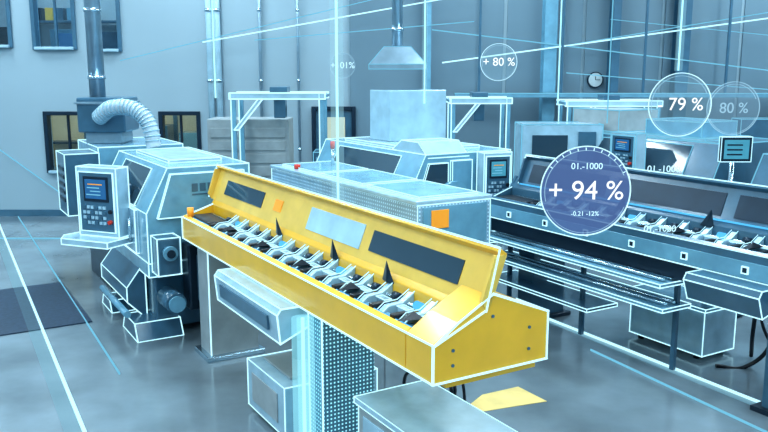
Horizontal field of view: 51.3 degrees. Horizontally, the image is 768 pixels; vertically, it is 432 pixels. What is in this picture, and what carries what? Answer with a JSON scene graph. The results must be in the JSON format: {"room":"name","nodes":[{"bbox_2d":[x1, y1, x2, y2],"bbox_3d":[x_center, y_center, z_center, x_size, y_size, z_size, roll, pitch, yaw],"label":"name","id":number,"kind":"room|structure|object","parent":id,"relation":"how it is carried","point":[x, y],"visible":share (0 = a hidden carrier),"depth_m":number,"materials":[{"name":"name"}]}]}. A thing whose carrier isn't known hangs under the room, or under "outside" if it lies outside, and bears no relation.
{"room":"factory floor","nodes":[
{"label":"factory floor","id":0,"kind":"room"},
{"bbox_2d":[0,150,58,191],"bbox_3d":[-6.212,-0.716,14.303,1.260,0.965,0.024,0,10,0],"label":"wall light line","id":1,"kind":"object","parent":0,"point":[0,150],"visible":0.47,"depth_m":14.28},
{"bbox_2d":[120,0,370,60],"bbox_3d":[-1.584,-3.338,13.582,5.878,1.392,0.016,0,10,0],"label":"wall light line","id":2,"kind":"object","parent":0,"point":[367,0],"visible":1,"depth_m":13.61,"materials":[{"name":"white"}]},
{"bbox_2d":[202,0,437,42],"bbox_3d":[-0.783,-3.364,13.577,4.632,0.830,0.022,0,10,0],"label":"wall light line","id":3,"kind":"object","parent":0,"point":[430,0],"visible":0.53,"depth_m":13.58,"materials":[{"name":"white"}]},
{"bbox_2d":[340,62,353,67],"bbox_3d":[-0.330,-1.200,6.379,0.200,0.200,0.026,0,10,0],"label":"text","id":4,"kind":"object","parent":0,"point":[341,62],"visible":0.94,"depth_m":6.37},
{"bbox_2d":[255,21,473,40],"bbox_3d":[-0.338,-3.152,13.616,3.739,0.326,0.016,0,10,0],"label":"wall light line","id":5,"kind":"object","parent":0,"point":[468,21],"visible":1,"depth_m":13.61,"materials":[{"name":"white"}]},
{"bbox_2d":[0,0,744,209],"bbox_3d":[1.000,-3.067,14.079,23.000,6.200,0.200,0,10,0],"label":"wall","id":6,"kind":"structure","parent":0,"point":[32,82],"depth_m":14.07,"materials":[{"name":"grey paint"}]},
{"bbox_2d":[5,0,12,47],"bbox_3d":[-6.518,-3.457,13.947,0.070,1.029,0.160,0,10,0],"label":"frame","id":7,"kind":"object","parent":6,"relation":"attached to","point":[7,2],"visible":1,"depth_m":13.89,"materials":[{"name":"blue metal"}]},
{"bbox_2d":[0,210,66,215],"bbox_3d":[1.000,-0.056,14.514,23.000,0.120,0.020,0,10,0],"label":"baseboard","id":8,"kind":"structure","parent":6,"relation":"attached to","point":[2,212],"depth_m":14.51,"materials":[{"name":"blue ceramic"}]},
{"bbox_2d":[29,0,39,49],"bbox_3d":[-6.103,-3.457,13.947,0.070,1.098,0.160,0,10,0],"label":"frame","id":9,"kind":"object","parent":6,"relation":"attached to","point":[32,3],"visible":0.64,"depth_m":13.93,"materials":[{"name":"blue metal"}]},
{"bbox_2d":[42,111,53,172],"bbox_3d":[-6.014,-1.325,14.334,0.070,1.098,0.160,0,10,0],"label":"frame","id":10,"kind":"object","parent":6,"relation":"attached to","point":[46,118],"visible":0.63,"depth_m":14.30,"materials":[{"name":"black metal"}]},
{"bbox_2d":[34,47,73,49],"bbox_3d":[-5.749,-2.936,14.011,0.676,0.050,0.220,0,10,0],"label":"sill","id":11,"kind":"structure","parent":6,"relation":"attached to","point":[35,48],"depth_m":13.90,"materials":[{"name":"metal"}]},
{"bbox_2d":[52,0,58,46],"bbox_3d":[-5.749,-3.466,13.996,0.040,0.998,0.060,0,10,0],"label":"mullion","id":12,"kind":"object","parent":11,"relation":"on","point":[54,1],"visible":0.95,"depth_m":13.99,"materials":[{"name":"blue metal"}]},
{"bbox_2d":[46,111,76,114],"bbox_3d":[-5.473,-1.830,14.242,1.050,0.070,0.160,0,10,0],"label":"frame","id":13,"kind":"object","parent":6,"relation":"attached to","point":[47,112],"visible":0.51,"depth_m":14.16,"materials":[{"name":"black metal"}]},
{"bbox_2d":[70,0,77,49],"bbox_3d":[-5.396,-3.457,13.947,0.070,1.098,0.160,0,10,0],"label":"frame","id":14,"kind":"object","parent":6,"relation":"attached to","point":[72,2],"visible":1,"depth_m":13.89,"materials":[{"name":"blue metal"}]},
{"bbox_2d":[103,49,118,51],"bbox_3d":[-4.851,-2.902,14.017,0.445,0.050,0.220,0,10,0],"label":"sill","id":15,"kind":"structure","parent":6,"relation":"attached to","point":[104,50],"depth_m":13.91,"materials":[{"name":"white ceramic"}]},
{"bbox_2d":[115,0,122,51],"bbox_3d":[-4.613,-3.423,13.953,0.070,1.098,0.160,0,10,0],"label":"frame","id":16,"kind":"object","parent":6,"relation":"attached to","point":[117,2],"visible":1,"depth_m":13.90,"materials":[{"name":"blue metal"}]},
{"bbox_2d":[158,111,164,137],"bbox_3d":[-3.967,-1.511,14.300,0.070,0.719,0.160,0,10,0],"label":"frame","id":17,"kind":"object","parent":6,"relation":"attached to","point":[161,119],"visible":0.44,"depth_m":14.21,"materials":[{"name":"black metal"}]},
{"bbox_2d":[161,111,196,114],"bbox_3d":[-3.631,-1.830,14.242,0.641,0.070,0.160,0,10,0],"label":"frame","id":18,"kind":"object","parent":6,"relation":"attached to","point":[162,112],"visible":0.8,"depth_m":14.16,"materials":[{"name":"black metal"}]},
{"bbox_2d":[196,111,201,149],"bbox_3d":[-3.296,-1.511,14.300,0.070,0.719,0.160,0,10,0],"label":"frame","id":19,"kind":"object","parent":6,"relation":"attached to","point":[198,118],"visible":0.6,"depth_m":14.22,"materials":[{"name":"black metal"}]},
{"bbox_2d":[311,106,315,161],"bbox_3d":[-1.245,-0.963,14.307,0.070,1.978,0.098,0,10,0],"label":"frame","id":20,"kind":"object","parent":6,"relation":"attached to","point":[313,111],"visible":0.46,"depth_m":14.15,"materials":[{"name":"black metal"}]},
{"bbox_2d":[315,106,351,110],"bbox_3d":[-0.890,-1.901,14.137,0.641,0.070,0.098,0,10,0],"label":"window frame","id":21,"kind":"structure","parent":6,"relation":"in","point":[329,108],"depth_m":14.09,"materials":[{"name":"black metal"}]},
{"bbox_2d":[316,110,351,148],"bbox_3d":[-0.890,-0.933,14.338,0.641,1.908,0.048,0,10,0],"label":"window","id":22,"kind":"structure","parent":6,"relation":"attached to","point":[347,114],"depth_m":14.18,"materials":[{"name":"blue metal"}]},
{"bbox_2d":[327,117,344,137],"bbox_3d":[-0.890,-1.335,14.231,0.401,0.838,0.020,0,10,0],"label":"glazing","id":23,"kind":"object","parent":22,"relation":"attached to","point":[331,121],"visible":0.24,"depth_m":14.18,"materials":[{"name":"beige glass"}]},
{"bbox_2d":[352,106,355,136],"bbox_3d":[-0.535,-0.963,14.307,0.070,1.978,0.098,0,10,0],"label":"frame","id":24,"kind":"object","parent":6,"relation":"attached to","point":[353,107],"visible":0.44,"depth_m":14.13,"materials":[{"name":"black metal"}]},
{"bbox_2d":[384,358,384,388],"bbox_3d":[0.006,1.681,5.286,0.012,0.001,18.600,0,10,0],"label":"trim","id":25,"kind":"structure","parent":6,"relation":"attached to","point":[384,358],"depth_m":6.98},
{"bbox_2d":[349,0,423,136],"bbox_3d":[0.055,-3.094,13.951,1.310,6.060,0.039,0,10,0],"label":"wall panel","id":26,"kind":"object","parent":6,"relation":"attached to","point":[364,45],"depth_m":13.96,"materials":[{"name":"metal"}]},
{"bbox_2d":[431,0,503,146],"bbox_3d":[1.425,-3.094,13.951,1.310,6.060,0.039,0,10,0],"label":"wall panel","id":27,"kind":"object","parent":6,"relation":"attached to","point":[458,76],"depth_m":13.99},
{"bbox_2d":[504,0,583,179],"bbox_3d":[2.795,-3.094,13.951,1.310,6.060,0.039,0,10,0],"label":"wall panel","id":28,"kind":"object","parent":6,"relation":"attached to","point":[524,17],"depth_m":13.99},
{"bbox_2d":[587,72,602,87],"bbox_3d":[3.702,-2.388,14.029,0.280,0.280,0.060,0,10,0],"label":"wall clock","id":29,"kind":"object","parent":6,"relation":"attached to","point":[592,81],"visible":0.94,"depth_m":14.01,"materials":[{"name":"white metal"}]},
{"bbox_2d":[582,0,662,107],"bbox_3d":[4.165,-3.094,13.951,1.310,6.060,0.039,0,10,0],"label":"wall panel","id":30,"kind":"object","parent":6,"relation":"attached to","point":[597,11],"depth_m":13.96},
{"bbox_2d":[660,0,741,119],"bbox_3d":[5.535,-3.094,13.951,1.310,6.060,0.039,0,10,0],"label":"wall panel","id":31,"kind":"object","parent":6,"relation":"attached to","point":[706,45],"depth_m":13.99,"materials":[{"name":"metal"}]},
{"bbox_2d":[736,0,767,117],"bbox_3d":[6.905,-3.094,13.951,1.310,6.060,0.039,0,10,0],"label":"wall panel","id":32,"kind":"object","parent":6,"relation":"attached to","point":[754,47],"depth_m":14.00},
{"bbox_2d":[0,216,767,431],"bbox_3d":[1.000,1.729,5.295,23.000,0.104,18.800,0,10,0],"label":"floor","id":33,"kind":"structure","parent":0,"point":[161,385],"depth_m":6.87,"materials":[{"name":"concrete"}]},
{"bbox_2d":[0,238,60,238],"bbox_3d":[-7.200,0.350,12.565,4.600,0.018,0.020,0,10,0],"label":"light strip","id":34,"kind":"object","parent":33,"relation":"on","point":[0,238],"depth_m":12.56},
{"bbox_2d":[0,225,86,431],"bbox_3d":[-4.245,0.904,9.515,0.026,0.018,11.418,-6,12,-28],"label":"light strip","id":35,"kind":"object","parent":33,"relation":"on","point":[63,380],"visible":1,"depth_m":7.50,"materials":[{"name":"white"}]},
{"bbox_2d":[0,282,91,335],"bbox_3d":[-4.869,1.109,8.404,3.100,0.012,1.850,-6,12,-30],"label":"rubber mat","id":36,"kind":"object","parent":33,"relation":"on","point":[54,307],"visible":1,"depth_m":8.81,"materials":[{"name":"grey rubber"}]},
{"bbox_2d":[18,216,119,373],"bbox_3d":[-4.450,0.690,10.696,0.012,0.018,8.732,-6,12,-29],"label":"light strip","id":37,"kind":"object","parent":33,"relation":"on","point":[88,325],"visible":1,"depth_m":8.71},
{"bbox_2d":[55,137,249,342],"bbox_3d":[-2.854,0.124,9.047,1.723,1.733,3.636,-6,12,-30],"label":"cnc lathe","id":38,"kind":"object","parent":33,"relation":"on","point":[130,199],"visible":0.84,"depth_m":8.01,"materials":[{"name":"blue metal"}]},
{"bbox_2d":[62,165,131,247],"bbox_3d":[-2.899,-0.117,8.095,0.751,0.765,0.707,0,10,0],"label":"pendant","id":39,"kind":"object","parent":38,"relation":"attached to","point":[104,192],"depth_m":8.01,"materials":[{"name":"white metal"}]},
{"bbox_2d":[74,0,160,148],"bbox_3d":[-3.163,-3.075,9.367,1.135,4.499,1.069,0,10,0],"label":"duct","id":40,"kind":"object","parent":38,"relation":"on","point":[104,119],"visible":1,"depth_m":9.67,"materials":[{"name":"metal"}]},
{"bbox_2d":[204,0,214,118],"bbox_3d":[-3.026,-3.027,13.862,0.136,6.200,0.136,0,10,0],"label":"conduit","id":41,"kind":"object","parent":33,"relation":"on","point":[208,11],"visible":0.52,"depth_m":13.88,"materials":[{"name":"white metal"}]},
{"bbox_2d":[213,0,222,116],"bbox_3d":[-2.884,-3.027,13.862,0.136,6.200,0.136,0,10,0],"label":"conduit","id":42,"kind":"object","parent":33,"relation":"on","point":[216,6],"visible":0.47,"depth_m":13.88,"materials":[{"name":"grey metal"}]},
{"bbox_2d":[207,117,293,178],"bbox_3d":[-2.000,-0.539,12.193,1.200,1.900,0.615,0,10,0],"label":"storage cabinet","id":43,"kind":"object","parent":33,"relation":"on","point":[269,141],"visible":0.28,"depth_m":11.79,"materials":[{"name":"grey metal"}]},
{"bbox_2d":[257,0,263,116],"bbox_3d":[-2.154,-3.031,13.882,0.074,6.200,0.074,0,10,0],"label":"conduit","id":44,"kind":"object","parent":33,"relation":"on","point":[258,1],"visible":0.62,"depth_m":13.90,"materials":[{"name":"metal"}]},
{"bbox_2d":[228,86,329,161],"bbox_3d":[-1.450,-0.633,11.370,1.340,2.380,0.698,0,10,0],"label":"frame","id":45,"kind":"object","parent":33,"relation":"on","point":[280,95],"visible":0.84,"depth_m":10.92,"materials":[{"name":"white metal"}]},
{"bbox_2d":[295,0,301,162],"bbox_3d":[-1.495,-3.031,13.882,0.062,6.200,0.062,0,10,0],"label":"conduit","id":46,"kind":"object","parent":33,"relation":"on","point":[297,1],"visible":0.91,"depth_m":13.97,"materials":[{"name":"metal"}]},
{"bbox_2d":[301,317,306,431],"bbox_3d":[-0.536,1.162,5.353,0.024,1.000,0.024,0,10,0],"label":"beam","id":47,"kind":"object","parent":33,"relation":"on","point":[302,318],"visible":1,"depth_m":5.32,"materials":[{"name":"white"}]},
{"bbox_2d":[313,149,318,161],"bbox_3d":[-0.700,-0.441,12.773,0.814,1.500,0.522,0,10,0],"label":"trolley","id":48,"kind":"object","parent":33,"relation":"on","point":[316,151],"visible":0.07,"depth_m":12.43,"materials":[{"name":"blue metal"}]},
{"bbox_2d":[247,328,399,431],"bbox_3d":[-0.327,1.113,5.727,0.820,0.961,1.496,-6,12,-30],"label":"equipment box","id":49,"kind":"object","parent":33,"relation":"on","point":[274,380],"visible":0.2,"depth_m":5.86,"materials":[{"name":"blue metal"}]},
{"bbox_2d":[181,164,548,431],"bbox_3d":[-0.598,0.680,5.999,0.922,1.717,4.319,-6,12,-30],"label":"machine","id":50,"kind":"object","parent":33,"relation":"on","point":[363,281],"visible":1,"depth_m":5.30,"materials":[{"name":"yellow metal"}]},
{"bbox_2d":[187,207,193,216],"bbox_3d":[-1.797,-0.038,7.424,0.060,0.080,0.060,-6,12,-30],"label":"warning lamp","id":51,"kind":"object","parent":50,"relation":"on","point":[190,210],"depth_m":7.40,"materials":[{"name":"orange plastic"}]},
{"bbox_2d":[270,141,491,242],"bbox_3d":[-0.181,0.200,8.405,0.820,1.800,3.180,-6,12,-30],"label":"machine","id":52,"kind":"object","parent":33,"relation":"on","point":[457,210],"visible":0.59,"depth_m":7.35,"materials":[{"name":"blue metal"}]},
{"bbox_2d":[330,141,334,148],"bbox_3d":[-0.591,-0.818,9.196,0.050,0.080,0.050,-6,12,-30],"label":"lamp","id":53,"kind":"object","parent":52,"relation":"on","point":[332,143],"depth_m":9.18,"materials":[{"name":"red plastic"}]},
{"bbox_2d":[316,89,511,244],"bbox_3d":[0.308,-0.349,9.865,1.481,2.360,2.746,-6,12,-30],"label":"cnc lathe","id":54,"kind":"object","parent":33,"relation":"on","point":[407,137],"visible":0.47,"depth_m":9.45,"materials":[{"name":"blue metal"}]},
{"bbox_2d":[393,138,465,153],"bbox_3d":[0.524,-0.787,9.137,0.550,0.160,0.739,-6,12,-30],"label":"hood","id":55,"kind":"object","parent":54,"relation":"attached to","point":[423,145],"depth_m":8.96,"materials":[{"name":"white metal"}]},
{"bbox_2d":[477,151,511,194],"bbox_3d":[1.233,-0.431,8.973,0.372,0.580,0.278,0,10,0],"label":"pendant","id":56,"kind":"object","parent":54,"relation":"attached to","point":[494,168],"depth_m":8.87,"materials":[{"name":"white metal"}]},
{"bbox_2d":[425,0,426,88],"bbox_3d":[0.765,-3.040,13.930,0.080,6.200,0.018,0,10,0],"label":"flange","id":57,"kind":"object","parent":33,"relation":"on","point":[426,0],"visible":0.02,"depth_m":13.88,"materials":[{"name":"blue metal"}]},
{"bbox_2d":[426,0,431,88],"bbox_3d":[0.765,-2.993,13.675,0.080,6.200,0.020,0,10,0],"label":"pole","id":58,"kind":"object","parent":33,"relation":"on","point":[429,4],"visible":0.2,"depth_m":13.69,"materials":[{"name":"blue metal"}]},
{"bbox_2d":[402,372,465,400],"bbox_3d":[0.308,1.100,5.645,0.238,1.001,0.927,-6,12,-30],"label":"cable bundle","id":59,"kind":"object","parent":33,"relation":"on","point":[453,389],"visible":0.08,"depth_m":5.43,"materials":[{"name":"black rubber"}]},
{"bbox_2d":[353,380,517,431],"bbox_3d":[0.282,1.464,4.797,0.558,0.604,0.918,-6,12,-30],"label":"base cabinet","id":60,"kind":"object","parent":33,"relation":"on","point":[418,406],"visible":0.88,"depth_m":4.80,"materials":[{"name":"grey metal"}]},
{"bbox_2d":[446,92,512,148],"bbox_3d":[1.440,-0.763,12.363,0.960,2.280,0.698,0,10,0],"label":"frame","id":61,"kind":"object","parent":33,"relation":"on","point":[478,99],"visible":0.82,"depth_m":11.93,"materials":[{"name":"white metal"}]},
{"bbox_2d":[538,0,545,120],"bbox_3d":[2.848,-3.040,13.930,0.220,6.200,0.018,0,10,0],"label":"flange","id":62,"kind":"object","parent":33,"relation":"on","point":[543,3],"visible":0.08,"depth_m":13.98,"materials":[{"name":"blue metal"}]},
{"bbox_2d":[541,0,558,120],"bbox_3d":[2.848,-2.993,13.675,0.220,6.200,0.020,0,10,0],"label":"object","id":63,"kind":"object","parent":33,"relation":"on","point":[551,6],"visible":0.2,"depth_m":13.72,"materials":[{"name":"blue metal"}]},
{"bbox_2d":[513,121,603,250],"bbox_3d":[2.550,-0.440,11.771,1.300,1.857,0.680,0,10,0],"label":"machining center","id":64,"kind":"object","parent":33,"relation":"on","point":[540,138],"visible":0.31,"depth_m":11.33,"materials":[{"name":"blue metal"}]},
{"bbox_2d":[605,0,611,92],"bbox_3d":[3.969,-3.040,13.930,0.140,6.200,0.018,0,10,0],"label":"flange","id":65,"kind":"object","parent":33,"relation":"on","point":[610,8],"visible":0.08,"depth_m":13.94,"materials":[{"name":"blue metal"}]},
{"bbox_2d":[556,95,663,120],"bbox_3d":[3.475,-0.774,12.564,1.490,2.230,0.698,0,10,0],"label":"frame","id":66,"kind":"object","parent":33,"relation":"on","point":[614,100],"visible":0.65,"depth_m":12.05,"materials":[{"name":"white metal"}]},
{"bbox_2d":[609,5,613,90],"bbox_3d":[3.969,-3.017,13.803,0.030,6.200,0.240,0,10,0],"label":"web","id":67,"kind":"object","parent":33,"relation":"on","point":[613,5],"visible":0.12,"depth_m":13.90,"materials":[{"name":"blue metal"}]},
{"bbox_2d":[609,0,622,92],"bbox_3d":[3.969,-2.993,13.675,0.140,6.200,0.020,0,10,0],"label":"flange","id":68,"kind":"object","parent":33,"relation":"on","point":[617,13],"visible":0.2,"depth_m":13.68,"materials":[{"name":"blue metal"}]},
{"bbox_2d":[490,154,767,416],"bbox_3d":[2.590,0.466,7.182,1.412,1.716,4.176,-6,12,-30],"label":"machine","id":69,"kind":"object","parent":33,"relation":"on","point":[718,247],"visible":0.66,"depth_m":6.93,"materials":[{"name":"blue metal"}]},
{"bbox_2d":[499,270,616,311],"bbox_3d":[1.678,0.752,8.194,0.400,0.030,1.500,-6,12,-30],"label":"shelf","id":70,"kind":"object","parent":69,"relation":"attached to","point":[545,288],"depth_m":8.03,"materials":[{"name":"blue metal"}]},
{"bbox_2d":[490,234,682,287],"bbox_3d":[1.801,0.380,7.668,0.350,0.030,2.400,-6,12,-30],"label":"shelf","id":71,"kind":"object","parent":69,"relation":"attached to","point":[518,242],"depth_m":7.34,"materials":[{"name":"blue metal"}]},
{"bbox_2d":[505,250,689,311],"bbox_3d":[1.844,0.592,7.732,0.350,0.030,2.400,-6,12,-30],"label":"shelf","id":72,"kind":"object","parent":69,"relation":"attached to","point":[537,265],"depth_m":7.42,"materials":[{"name":"blue metal"}]},
{"bbox_2d":[644,166,679,231],"bbox_3d":[2.250,-0.139,6.480,0.261,0.542,0.004,0,10,0],"label":"label","id":73,"kind":"object","parent":69,"relation":"attached to","point":[648,166],"visible":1,"depth_m":6.52,"materials":[{"name":"white"}]},
{"bbox_2d":[549,318,759,402],"bbox_3d":[2.960,1.472,6.391,0.022,0.018,5.007,-6,12,-29],"label":"floor line","id":74,"kind":"object","parent":33,"relation":"on","point":[550,319],"visible":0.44,"depth_m":7.19,"materials":[{"name":"white paint"}]},
{"bbox_2d":[573,107,767,183],"bbox_3d":[3.567,-0.479,11.422,1.693,2.058,3.416,-6,12,-30],"label":"cnc lathe","id":75,"kind":"object","parent":33,"relation":"on","point":[630,134],"visible":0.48,"depth_m":10.39,"materials":[{"name":"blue metal"}]},
{"bbox_2d":[610,131,645,168],"bbox_3d":[3.212,-0.850,10.547,0.180,0.500,0.440,-6,12,-30],"label":"pendant","id":76,"kind":"object","parent":75,"relation":"attached to","point":[630,147],"depth_m":10.40,"materials":[{"name":"white metal"}]},
{"bbox_2d":[667,0,679,117],"bbox_3d":[5.126,-3.040,13.930,0.220,6.200,0.018,0,10,0],"label":"flange","id":77,"kind":"object","parent":33,"relation":"on","point":[676,2],"visible":0.08,"depth_m":13.96,"materials":[{"name":"blue metal"}]},
{"bbox_2d":[590,349,767,431],"bbox_3d":[2.475,1.458,6.465,0.010,0.018,2.438,-5,11,-25],"label":"floor line","id":78,"kind":"object","parent":33,"relation":"on","point":[592,350],"visible":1,"depth_m":6.52,"materials":[{"name":"paint"}]},
{"bbox_2d":[672,0,692,116],"bbox_3d":[5.126,-2.993,13.675,0.220,6.200,0.020,0,10,0],"label":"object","id":79,"kind":"object","parent":33,"relation":"on","point":[688,4],"visible":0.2,"depth_m":13.71,"materials":[{"name":"blue metal"}]},
{"bbox_2d":[629,284,736,358],"bbox_3d":[2.851,0.910,7.661,0.501,0.670,0.901,-6,12,-30],"label":"storage box","id":80,"kind":"object","parent":33,"relation":"on","point":[704,330],"visible":0.58,"depth_m":7.38,"materials":[{"name":"white metal"}]},
{"bbox_2d":[718,136,752,317],"bbox_3d":[3.680,0.110,8.557,0.435,1.924,0.435,0,10,0],"label":"monitor stand","id":81,"kind":"object","parent":33,"relation":"on","point":[731,149],"visible":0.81,"depth_m":8.35,"materials":[{"name":"blue metal"}]},
{"bbox_2d":[715,318,767,368],"bbox_3d":[3.314,0.906,7.023,0.624,0.954,0.436,-6,12,-30],"label":"power cable","id":82,"kind":"object","parent":33,"relation":"on","point":[754,320],"visible":0.64,"depth_m":7.13,"materials":[{"name":"black rubber"}]},
{"bbox_2d":[731,118,767,137],"bbox_3d":[5.700,-0.617,12.745,3.000,1.857,0.700,0,10,0],"label":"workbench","id":83,"kind":"object","parent":33,"relation":"on","point":[754,127],"visible":0.09,"depth_m":12.56,"materials":[{"name":"blue metal"}]},
{"bbox_2d":[750,153,767,185],"bbox_3d":[5.475,0.140,8.489,1.483,1.888,2.716,-6,12,-30],"label":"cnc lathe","id":84,"kind":"object","parent":33,"relation":"on","point":[760,177],"visible":0.16,"depth_m":9.21,"materials":[{"name":"blue metal"}]},
{"bbox_2d":[480,43,516,80],"bbox_3d":[0.900,-1.207,6.276,0.290,0.290,0.026,0,10,0],"label":"gauge","id":85,"kind":"object","parent":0,"point":[486,61],"visible":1,"depth_m":6.26},
{"bbox_2d":[540,146,630,235],"bbox_3d":[1.640,-0.202,6.510,0.740,0.740,0.026,0,10,0],"label":"display","id":86,"kind":"object","parent":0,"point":[584,190],"visible":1,"depth_m":6.51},
{"bbox_2d":[432,29,767,70],"bbox_3d":[4.112,-2.788,13.682,6.588,0.794,0.020,0,10,0],"label":"light line","id":87,"kind":"object","parent":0,"point":[432,29],"visible":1,"depth_m":13.67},
{"bbox_2d":[442,18,767,62],"bbox_3d":[4.201,-3.051,13.634,6.411,0.884,0.024,0,10,0],"label":"wall light line","id":88,"kind":"object","parent":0,"point":[761,18],"visible":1,"depth_m":13.64,"materials":[{"name":"white"}]},
{"bbox_2d":[566,72,767,89],"bbox_3d":[5.269,-2.289,13.773,4.273,0.360,0.016,0,10,0],"label":"light line","id":89,"kind":"object","parent":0,"point":[566,72],"visible":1,"depth_m":13.76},
{"bbox_2d":[569,12,767,44],"bbox_3d":[5.269,-3.254,13.597,4.274,0.704,0.016,0,10,0],"label":"wall light line","id":90,"kind":"object","parent":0,"point":[765,12],"visible":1,"depth_m":13.60,"materials":[{"name":"white"}]},
{"bbox_2d":[648,73,711,135],"bbox_3d":[2.380,-0.895,6.435,0.510,0.510,0.026,0,10,0],"label":"label","id":91,"kind":"object","parent":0,"point":[674,99],"visible":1,"depth_m":6.42,"materials":[{"name":"white"}]},
{"bbox_2d":[610,19,765,34],"bbox_3d":[5.625,-3.169,13.613,3.561,0.356,0.012,0,10,0],"label":"wall light line","id":92,"kind":"object","parent":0,"point":[610,19],"visible":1,"depth_m":13.60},
{"bbox_3d":[1.000,-4.467,4.168,23.000,0.100,18.800,0,10,0],"label":"ceiling","id":93,"kind":"structure","parent":0,"visible":0},
{"bbox_2d":[211,0,215,97],"bbox_3d":[-1.250,-2.745,5.599,0.040,3.800,0.040,0,10,0],"label":"hanging light line","id":94,"kind":"object","parent":93,"relation":"hanging from","point":[211,0],"visible":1,"depth_m":5.87,"materials":[{"name":"white"}]},
{"bbox_2d":[335,0,338,198],"bbox_3d":[-0.360,-2.348,5.875,0.100,4.680,0.100,0,10,0],"label":"hanging light line","id":95,"kind":"object","parent":93,"relation":"hanging from","point":[336,11],"visible":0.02,"depth_m":6.13,"materials":[{"name":"white"}]},
{"bbox_2d":[368,0,426,68],"bbox_3d":[0.170,-3.656,10.008,0.730,3.584,0.650,0,10,0],"label":"extraction hood","id":96,"kind":"object","parent":93,"relation":"hanging from","point":[396,56],"visible":0.96,"depth_m":10.08,"materials":[{"name":"metal"}]},
{"bbox_2d":[424,0,425,103],"bbox_3d":[0.310,-2.757,5.801,0.040,3.850,0.040,0,10,0],"label":"light line","id":97,"kind":"object","parent":93,"relation":"hanging from","point":[424,0],"visible":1,"depth_m":6.06,"materials":[{"name":"white"}]},
{"bbox_2d":[557,0,561,104],"bbox_3d":[1.550,-2.911,6.789,0.012,3.900,0.012,0,10,0],"label":"light line","id":98,"kind":"object","parent":93,"relation":"hanging from","point":[561,0],"visible":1,"depth_m":7.05,"materials":[{"name":"white"}]},
{"bbox_2d":[606,0,613,122],"bbox_3d":[1.720,-2.683,5.814,0.010,4.000,0.010,0,10,0],"label":"light line","id":99,"kind":"object","parent":93,"relation":"hanging from","point":[612,0],"visible":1,"depth_m":6.08,"materials":[{"name":"blue"}]},
{"bbox_2d":[454,0,767,97],"bbox_3d":[5.100,-4.020,13.311,7.811,4.050,0.249,0,10,0],"label":"cable tray","id":100,"kind":"object","parent":93,"relation":"hanging from","point":[642,94],"visible":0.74,"depth_m":13.55,"materials":[{"name":"blue metal"}]},
{"bbox_2d":[454,93,767,97],"bbox_3d":[5.100,-2.063,13.671,7.800,0.070,0.240,0,10,0],"label":"tray","id":101,"kind":"object","parent":100,"relation":"on","point":[515,95],"depth_m":13.55,"materials":[{"name":"blue metal"}]},
{"bbox_2d":[677,0,683,70],"bbox_3d":[2.280,-2.897,5.877,0.060,3.600,0.060,0,10,0],"label":"hanging light line","id":102,"kind":"object","parent":93,"relation":"hanging from","point":[682,0],"visible":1,"depth_m":6.15,"materials":[{"name":"white"}]},
{"label":"outside","id":103,"kind":"structure","parent":0,"visible":0},
{"bbox_2d":[0,0,196,168],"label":"windows","id":104,"kind":"structure","parent":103,"point":[45,7],"depth_m":16.50,"materials":[{"name":"beige paint"}]},
{"bbox_2d":[53,140,77,143],"bbox_3d":[-6.200,-1.548,16.768,1.600,0.050,0.350,0,10,0],"label":"shelf","id":105,"kind":"object","parent":104,"relation":"attached to","point":[54,141],"depth_m":16.63,"materials":[{"name":"metal"}]},
{"bbox_3d":[-5.473,-0.804,14.398,1.050,0.050,0.220,0,10,0],"label":"sill","id":106,"kind":"structure","parent":0,"visible":0},
{"bbox_2d":[66,115,71,148],"bbox_3d":[-5.649,-1.334,14.383,0.040,0.998,0.060,0,10,0],"label":"mullion","id":107,"kind":"object","parent":106,"relation":"on","point":[67,116],"visible":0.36,"depth_m":14.33,"materials":[{"name":"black metal"}]},
{"bbox_3d":[-3.631,-1.176,14.331,0.641,0.050,0.220,0,10,0],"label":"sill","id":108,"kind":"structure","parent":0,"visible":0},
{"bbox_2d":[179,115,183,146],"bbox_3d":[-3.631,-1.520,14.350,0.040,0.619,0.060,0,10,0],"label":"mullion","id":109,"kind":"object","parent":108,"relation":"on","point":[180,116],"visible":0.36,"depth_m":14.33,"materials":[{"name":"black metal"}]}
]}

